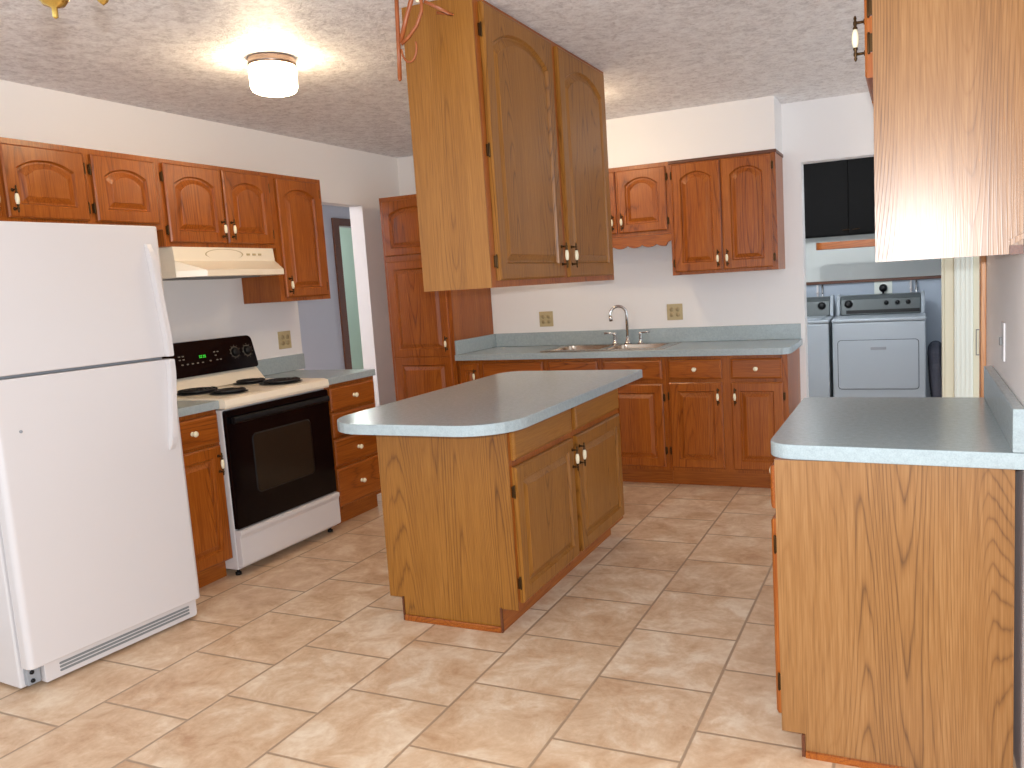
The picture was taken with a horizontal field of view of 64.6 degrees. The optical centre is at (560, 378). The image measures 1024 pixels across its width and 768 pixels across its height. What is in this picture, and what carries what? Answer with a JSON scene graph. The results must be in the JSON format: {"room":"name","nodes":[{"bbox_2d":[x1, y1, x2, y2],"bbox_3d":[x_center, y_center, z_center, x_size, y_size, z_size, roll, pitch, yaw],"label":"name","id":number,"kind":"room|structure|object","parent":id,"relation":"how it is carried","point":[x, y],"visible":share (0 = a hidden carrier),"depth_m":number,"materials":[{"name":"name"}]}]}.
{"room":"kitchen","nodes":[
{"label":"kitchen","id":0,"kind":"room"},
{"bbox_2d":[0,80,399,406],"bbox_3d":[-1.873,-0.378,5.441,0.120,2.473,8.100,0,7,24],"label":"wall","id":1,"kind":"structure","parent":0,"point":[356,180],"depth_m":5.01,"materials":[{"name":"white paint"}]},
{"bbox_2d":[0,137,162,230],"bbox_3d":[-2.416,-0.862,3.619,0.353,0.363,1.249,0,7,24],"label":"upper cabinet","id":2,"kind":"object","parent":1,"relation":"attached to","point":[40,182],"visible":1,"depth_m":3.71,"materials":[{"name":"brown wood"}]},
{"bbox_2d":[154,158,275,248],"bbox_3d":[-2.007,-0.957,4.555,0.353,0.448,0.799,0,7,24],"label":"upper cabinet","id":3,"kind":"object","parent":1,"relation":"attached to","point":[202,205],"visible":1,"depth_m":4.44,"materials":[{"name":"brown wood"}]},
{"bbox_2d":[159,247,283,280],"bbox_3d":[-1.954,-0.654,4.583,0.424,0.166,0.749,0,7,24],"label":"range hood","id":4,"kind":"object","parent":1,"relation":"attached to","point":[177,263],"visible":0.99,"depth_m":4.42,"materials":[{"name":"beige metal"}]},
{"bbox_2d":[256,353,304,375],"bbox_3d":[-1.873,-0.084,5.262,0.020,0.104,0.593,0,7,24],"label":"backsplash","id":5,"kind":"structure","parent":1,"relation":"attached to","point":[269,366],"depth_m":5.32,"materials":[{"name":"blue laminate"}]},
{"bbox_2d":[277,331,291,348],"bbox_3d":[-1.832,-0.259,5.374,0.008,0.116,0.116,0,7,24],"label":"outlet plate","id":6,"kind":"object","parent":1,"relation":"attached to","point":[284,337],"visible":1,"depth_m":5.37,"materials":[{"name":"beige plastic"}]},
{"bbox_2d":[241,173,330,303],"bbox_3d":[-1.748,-0.882,5.147,0.353,0.770,0.460,0,7,24],"label":"upper cabinet","id":7,"kind":"object","parent":1,"relation":"attached to","point":[296,203],"visible":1,"depth_m":5.04,"materials":[{"name":"brown wood"}]},
{"bbox_2d":[297,205,350,369],"bbox_3d":[-2.200,-0.616,7.580,0.100,2.473,7.190,0,7,24],"label":"wall","id":8,"kind":"structure","parent":0,"point":[319,319],"depth_m":7.52,"materials":[{"name":"grey paint"}]},
{"bbox_2d":[331,218,351,368],"bbox_3d":[-1.938,-0.524,8.165,0.130,2.120,0.965,0,7,24],"label":"trim","id":9,"kind":"structure","parent":8,"relation":"attached to","point":[336,222],"depth_m":7.69,"materials":[{"name":"brown wood"}]},
{"bbox_2d":[339,227,363,368],"bbox_3d":[-2.575,-0.776,9.096,1.800,2.473,4.690,0,7,24],"label":"wall","id":10,"kind":"structure","parent":0,"point":[345,233],"depth_m":10.68,"materials":[{"name":"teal paint"}]},
{"bbox_2d":[0,0,868,157],"bbox_3d":[-0.414,-1.731,5.321,9.400,0.060,9.600,0,7,24],"label":"ceiling","id":11,"kind":"structure","parent":0,"point":[188,58],"depth_m":3.69,"materials":[{"name":"white paint"}]},
{"bbox_2d":[39,0,108,18],"bbox_3d":[-0.589,-0.770,0.846,0.305,0.752,0.303,0,7,24],"label":"chandelier","id":12,"kind":"object","parent":11,"relation":"hanging from","point":[54,5],"visible":1,"depth_m":0.89,"materials":[{"name":"gold metal"}]},
{"bbox_2d":[247,52,297,96],"bbox_3d":[-1.297,-1.367,3.654,0.212,0.156,0.212,0,7,24],"label":"ceiling light","id":13,"kind":"object","parent":11,"relation":"attached to","point":[271,74],"visible":1,"depth_m":3.58,"materials":[{"name":"white glass"}]},
{"bbox_2d":[394,0,453,80],"bbox_3d":[-0.491,-1.250,2.917,0.223,0.317,0.074,-4,7,-4],"label":"hanger","id":14,"kind":"object","parent":11,"relation":"hanging from","point":[400,40],"visible":1,"depth_m":2.92,"materials":[{"name":"metal"}]},
{"bbox_2d":[401,0,613,291],"bbox_3d":[-0.134,-0.978,3.720,0.359,1.082,1.398,0,7,24],"label":"upper cabinet","id":15,"kind":"object","parent":11,"relation":"hanging from","point":[509,133],"visible":1,"depth_m":3.18,"materials":[{"name":"brown wood"}]},
{"bbox_2d":[0,482,1015,767],"bbox_3d":[-0.579,0.886,4.897,9.400,0.060,11.200,0,7,24],"label":"floor","id":16,"kind":"structure","parent":0,"point":[656,649],"depth_m":2.99,"materials":[{"name":"tile"}]},
{"bbox_2d":[0,221,199,687],"bbox_3d":[-2.166,0.255,3.383,0.826,1.745,0.745,0,8,28],"label":"refrigerator","id":17,"kind":"object","parent":16,"relation":"on","point":[97,553],"visible":1,"depth_m":3.15,"materials":[{"name":"white metal"}]},
{"bbox_2d":[179,409,232,587],"bbox_3d":[-2.032,0.608,4.039,0.683,0.872,0.364,0,7,24],"label":"base cabinet","id":18,"kind":"object","parent":16,"relation":"on","point":[204,464],"visible":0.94,"depth_m":3.96,"materials":[{"name":"brown wood"}]},
{"bbox_2d":[177,400,218,416],"bbox_3d":[-2.077,0.103,3.985,0.666,0.145,0.364,0,7,24],"label":"countertop","id":19,"kind":"structure","parent":18,"relation":"on","point":[185,407],"depth_m":3.93,"materials":[{"name":"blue laminate"}]},
{"bbox_2d":[162,335,340,574],"bbox_3d":[-1.758,0.372,4.519,0.635,1.192,0.784,0,7,24],"label":"electric range","id":20,"kind":"object","parent":16,"relation":"on","point":[275,437],"visible":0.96,"depth_m":4.40,"materials":[{"name":"white metal"}]},
{"bbox_2d":[177,378,328,408],"bbox_3d":[-1.776,0.074,4.483,0.594,0.058,0.784,0,7,24],"label":"cooktop","id":21,"kind":"object","parent":20,"relation":"in","point":[238,393],"depth_m":4.36,"materials":[{"name":"beige metal"}]},
{"bbox_2d":[324,376,380,527],"bbox_3d":[-1.545,0.444,5.156,0.681,0.872,0.493,0,7,24],"label":"base cabinet","id":22,"kind":"object","parent":16,"relation":"on","point":[356,464],"visible":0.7,"depth_m":5.02,"materials":[{"name":"brown wood"}]},
{"bbox_2d":[256,353,374,384],"bbox_3d":[-1.575,-0.066,5.135,0.666,0.145,0.593,0,7,24],"label":"countertop","id":23,"kind":"structure","parent":22,"relation":"on","point":[283,366],"depth_m":5.19,"materials":[{"name":"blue laminate"}]},
{"bbox_2d":[379,194,493,400],"bbox_3d":[-0.914,-0.338,6.235,0.554,2.088,0.658,0,7,24],"label":"pantry cabinet","id":24,"kind":"object","parent":16,"relation":"on","point":[425,327],"visible":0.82,"depth_m":5.96,"materials":[{"name":"brown wood"}]},
{"bbox_2d":[458,360,481,383],"bbox_3d":[-0.530,0.260,6.166,0.187,0.872,0.638,0,7,24],"label":"base cabinet","id":25,"kind":"object","parent":16,"relation":"on","point":[470,370],"visible":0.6,"depth_m":5.87,"materials":[{"name":"brown wood"}]},
{"bbox_2d":[376,388,624,632],"bbox_3d":[-0.192,0.514,3.891,0.671,0.872,1.301,0,7,24],"label":"base cabinet","id":26,"kind":"object","parent":16,"relation":"on","point":[479,529],"visible":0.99,"depth_m":3.36,"materials":[{"name":"brown wood"}]},
{"bbox_2d":[337,369,642,436],"bbox_3d":[-0.252,0.081,3.682,0.809,0.041,1.614,0,7,24],"label":"countertop","id":27,"kind":"structure","parent":26,"relation":"on","point":[506,402],"depth_m":3.34,"materials":[{"name":"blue laminate"}]},
{"bbox_2d":[481,359,546,377],"bbox_3d":[-0.205,0.258,6.024,0.519,0.872,0.638,0,7,24],"label":"base cabinet","id":28,"kind":"object","parent":16,"relation":"on","point":[488,367],"visible":0.02,"depth_m":5.73,"materials":[{"name":"brown wood"}]},
{"bbox_2d":[546,357,672,483],"bbox_3d":[0.425,0.252,5.748,0.854,0.872,0.638,0,7,24],"label":"base cabinet","id":29,"kind":"object","parent":16,"relation":"on","point":[642,402],"visible":0.27,"depth_m":5.40,"materials":[{"name":"brown wood"}]},
{"bbox_2d":[454,323,802,360],"bbox_3d":[0.440,-0.254,5.678,2.364,0.145,0.628,0,7,24],"label":"countertop","id":30,"kind":"structure","parent":29,"relation":"on","point":[770,339],"depth_m":5.71,"materials":[{"name":"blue laminate"}]},
{"bbox_2d":[540,342,681,351],"bbox_3d":[0.367,-0.152,5.730,0.890,0.156,0.490,0,7,24],"label":"sink","id":31,"kind":"object","parent":30,"relation":"in","point":[655,345],"visible":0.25,"depth_m":5.78,"materials":[{"name":"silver metal"}]},
{"bbox_2d":[604,305,649,343],"bbox_3d":[0.477,-0.395,5.848,0.350,0.285,0.095,0,7,24],"label":"faucet","id":32,"kind":"object","parent":30,"relation":"on","point":[627,341],"visible":1,"depth_m":5.85,"materials":[{"name":"silver metal"}]},
{"bbox_2d":[665,348,800,487],"bbox_3d":[1.173,0.246,5.421,0.778,0.872,0.638,0,7,24],"label":"base cabinet","id":33,"kind":"object","parent":16,"relation":"on","point":[724,413],"visible":0.95,"depth_m":5.18,"materials":[{"name":"brown wood"}]},
{"bbox_2d":[807,295,834,396],"bbox_3d":[2.068,-0.169,7.250,0.730,1.110,0.666,0,7,24],"label":"washing machine","id":34,"kind":"object","parent":16,"relation":"on","point":[820,310],"visible":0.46,"depth_m":6.86,"materials":[{"name":"white metal"}]},
{"bbox_2d":[831,291,925,396],"bbox_3d":[2.750,-0.174,6.949,0.724,1.110,0.669,0,7,24],"label":"dryer","id":35,"kind":"object","parent":16,"relation":"on","point":[883,354],"visible":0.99,"depth_m":6.68,"materials":[{"name":"white metal"}]},
{"bbox_2d":[769,457,1014,767],"bbox_3d":[1.035,0.598,2.579,0.641,0.870,0.865,0,7,24],"label":"base cabinet","id":36,"kind":"object","parent":16,"relation":"on","point":[893,584],"visible":0.87,"depth_m":2.18,"materials":[{"name":"brown wood"}]},
{"bbox_2d":[770,366,1023,469],"bbox_3d":[1.026,0.092,2.505,0.628,0.152,0.895,0,7,24],"label":"countertop","id":37,"kind":"structure","parent":36,"relation":"on","point":[987,431],"depth_m":2.29,"materials":[{"name":"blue laminate"}]},
{"bbox_2d":[397,92,944,400],"bbox_3d":[1.536,-0.601,5.561,6.035,2.473,0.120,0,7,24],"label":"wall","id":38,"kind":"structure","parent":0,"point":[836,128],"depth_m":5.68,"materials":[{"name":"white paint"}]},
{"bbox_2d":[539,311,553,326],"bbox_3d":[-0.107,-0.461,6.228,0.116,0.116,0.008,0,7,24],"label":"outlet plate","id":39,"kind":"object","parent":38,"relation":"attached to","point":[545,318],"visible":1,"depth_m":6.22,"materials":[{"name":"beige plastic"}]},
{"bbox_2d":[609,161,670,248],"bbox_3d":[0.452,-1.190,5.681,0.730,0.553,0.363,0,7,24],"label":"upper cabinet","id":40,"kind":"object","parent":38,"relation":"attached to","point":[639,194],"visible":0.62,"depth_m":5.49,"materials":[{"name":"brown wood"}]},
{"bbox_2d":[667,304,682,319],"bbox_3d":[0.825,-0.482,5.818,0.116,0.116,0.008,0,7,24],"label":"outlet plate","id":41,"kind":"object","parent":38,"relation":"attached to","point":[674,311],"visible":1,"depth_m":5.82,"materials":[{"name":"beige plastic"}]},
{"bbox_2d":[676,307,679,316],"bbox_3d":[0.845,-0.482,5.806,0.031,0.069,0.002,0,7,24],"label":"socket","id":42,"kind":"object","parent":41,"relation":"attached to","point":[677,308],"depth_m":5.80,"materials":[{"name":"beige plastic"}]},
{"bbox_2d":[668,149,784,275],"bbox_3d":[1.115,-1.095,5.406,0.704,0.756,0.363,0,7,24],"label":"upper cabinet","id":43,"kind":"object","parent":38,"relation":"attached to","point":[727,211],"visible":1,"depth_m":5.27,"materials":[{"name":"brown wood"}]},
{"bbox_2d":[941,258,953,396],"bbox_3d":[2.479,-0.414,5.169,0.067,2.083,0.145,0,7,24],"label":"trim","id":44,"kind":"structure","parent":38,"relation":"attached to","point":[947,264],"depth_m":5.11,"materials":[{"name":"beige paint"}]},
{"bbox_2d":[954,256,972,396],"bbox_3d":[2.531,-0.406,5.071,0.107,2.083,0.032,0,7,24],"label":"trim","id":45,"kind":"structure","parent":38,"relation":"attached to","point":[963,266],"depth_m":5.07,"materials":[{"name":"white paint"}]},
{"bbox_2d":[973,256,978,396],"bbox_3d":[2.612,-0.407,5.042,0.062,2.083,0.020,0,7,24],"label":"trim","id":46,"kind":"structure","parent":38,"relation":"attached to","point":[975,258],"depth_m":5.05,"materials":[{"name":"beige paint"}]},
{"bbox_2d":[976,329,978,354],"bbox_3d":[2.615,-0.229,5.054,0.025,0.163,0.004,0,7,24],"label":"strike plate","id":47,"kind":"object","parent":38,"relation":"attached to","point":[976,329],"visible":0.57,"depth_m":5.06,"materials":[{"name":"gold metal"}]},
{"bbox_2d":[606,96,782,168],"bbox_3d":[0.756,-1.631,5.513,1.430,0.324,0.310,0,7,24],"label":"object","id":48,"kind":"structure","parent":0,"point":[755,124],"depth_m":5.29,"materials":[{"name":"white paint"}]},
{"bbox_2d":[806,275,941,396],"bbox_3d":[2.683,-0.892,7.395,2.200,2.473,0.100,0,7,24],"label":"wall","id":49,"kind":"structure","parent":0,"point":[932,287],"depth_m":7.17,"materials":[{"name":"grey paint"}]},
{"bbox_2d":[816,285,823,296],"bbox_3d":[2.400,-0.730,7.455,0.068,0.272,0.024,0,7,24],"label":"pipe","id":50,"kind":"object","parent":49,"relation":"attached to","point":[817,286],"visible":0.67,"depth_m":7.44,"materials":[{"name":"silver metal"}]},
{"bbox_2d":[803,157,874,238],"bbox_3d":[2.511,-1.657,7.202,1.650,0.750,0.166,0,7,24],"label":"laundry cabinet","id":51,"kind":"object","parent":49,"relation":"attached to","point":[839,196],"visible":0.43,"depth_m":7.16,"materials":[{"name":"black wood"}]},
{"bbox_2d":[805,234,940,281],"bbox_3d":[2.470,-1.503,7.339,1.861,1.220,0.008,0,7,24],"label":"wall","id":52,"kind":"structure","parent":49,"relation":"attached to","point":[847,263],"depth_m":7.31,"materials":[{"name":"grey paint"}]},
{"bbox_2d":[806,275,940,284],"bbox_3d":[2.546,-0.884,7.387,1.755,0.027,0.024,0,7,24],"label":"wall rail","id":53,"kind":"object","parent":49,"relation":"attached to","point":[935,276],"visible":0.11,"depth_m":7.25,"materials":[{"name":"brown wood"}]},
{"bbox_2d":[874,281,891,293],"bbox_3d":[2.900,-0.826,7.252,0.150,0.120,0.006,0,7,24],"label":"outlet plate","id":54,"kind":"object","parent":49,"relation":"attached to","point":[888,283],"visible":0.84,"depth_m":7.25,"materials":[{"name":"white paint"}]},
{"bbox_2d":[879,284,887,293],"bbox_3d":[2.895,-0.730,7.240,0.072,0.236,0.045,0,7,24],"label":"plug","id":55,"kind":"object","parent":49,"relation":"attached to","point":[882,287],"visible":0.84,"depth_m":7.21,"materials":[{"name":"black plastic"}]},
{"bbox_2d":[909,280,917,291],"bbox_3d":[3.123,-0.736,7.138,0.068,0.272,0.024,0,7,24],"label":"pipe","id":56,"kind":"object","parent":49,"relation":"attached to","point":[910,287],"visible":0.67,"depth_m":7.12,"materials":[{"name":"grey metal"}]},
{"bbox_2d":[986,240,1023,767],"bbox_3d":[1.376,-0.207,2.375,0.120,2.473,1.460,0,7,24],"label":"wall","id":57,"kind":"structure","parent":0,"point":[1004,273],"depth_m":2.20,"materials":[{"name":"white paint"}]},
{"bbox_2d":[852,0,1023,261],"bbox_3d":[1.083,-0.891,2.358,0.393,1.074,0.820,0,7,24],"label":"upper cabinet","id":58,"kind":"object","parent":57,"relation":"attached to","point":[945,78],"visible":1,"depth_m":2.02,"materials":[{"name":"brown wood"}]},
{"bbox_2d":[979,256,985,396],"bbox_3d":[1.669,-0.127,3.043,0.156,2.120,0.085,0,7,24],"label":"trim","id":59,"kind":"structure","parent":57,"relation":"attached to","point":[982,259],"depth_m":3.03,"materials":[{"name":"brown wood"}]},
{"bbox_2d":[999,321,1005,361],"bbox_3d":[1.326,-0.113,2.427,0.014,0.116,0.072,0,7,24],"label":"switch plate","id":60,"kind":"object","parent":57,"relation":"attached to","point":[1002,340],"visible":1,"depth_m":2.40,"materials":[{"name":"white plastic"}]},
{"bbox_2d":[984,366,1023,452],"bbox_3d":[1.300,0.068,2.383,0.027,0.110,0.892,0,7,24],"label":"backsplash","id":61,"kind":"structure","parent":57,"relation":"attached to","point":[1008,412],"depth_m":2.16,"materials":[{"name":"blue laminate"}]},
{"bbox_3d":[3.000,-0.754,6.094,0.098,2.473,2.050,0,7,24],"label":"wall","id":62,"kind":"structure","parent":0,"visible":0},
{"bbox_2d":[816,239,874,249],"bbox_3d":[2.697,-1.152,6.817,1.032,0.062,0.110,0,7,24],"label":"wall shelf","id":63,"kind":"object","parent":62,"relation":"attached to","point":[867,242],"visible":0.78,"depth_m":6.88,"materials":[{"name":"brown wood"}]},
{"bbox_2d":[927,340,941,396],"bbox_3d":[3.220,0.009,6.916,0.143,0.664,0.426,0,7,24],"label":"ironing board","id":64,"kind":"object","parent":62,"relation":"attached to","point":[934,352],"visible":0.7,"depth_m":6.75,"materials":[{"name":"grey metal"}]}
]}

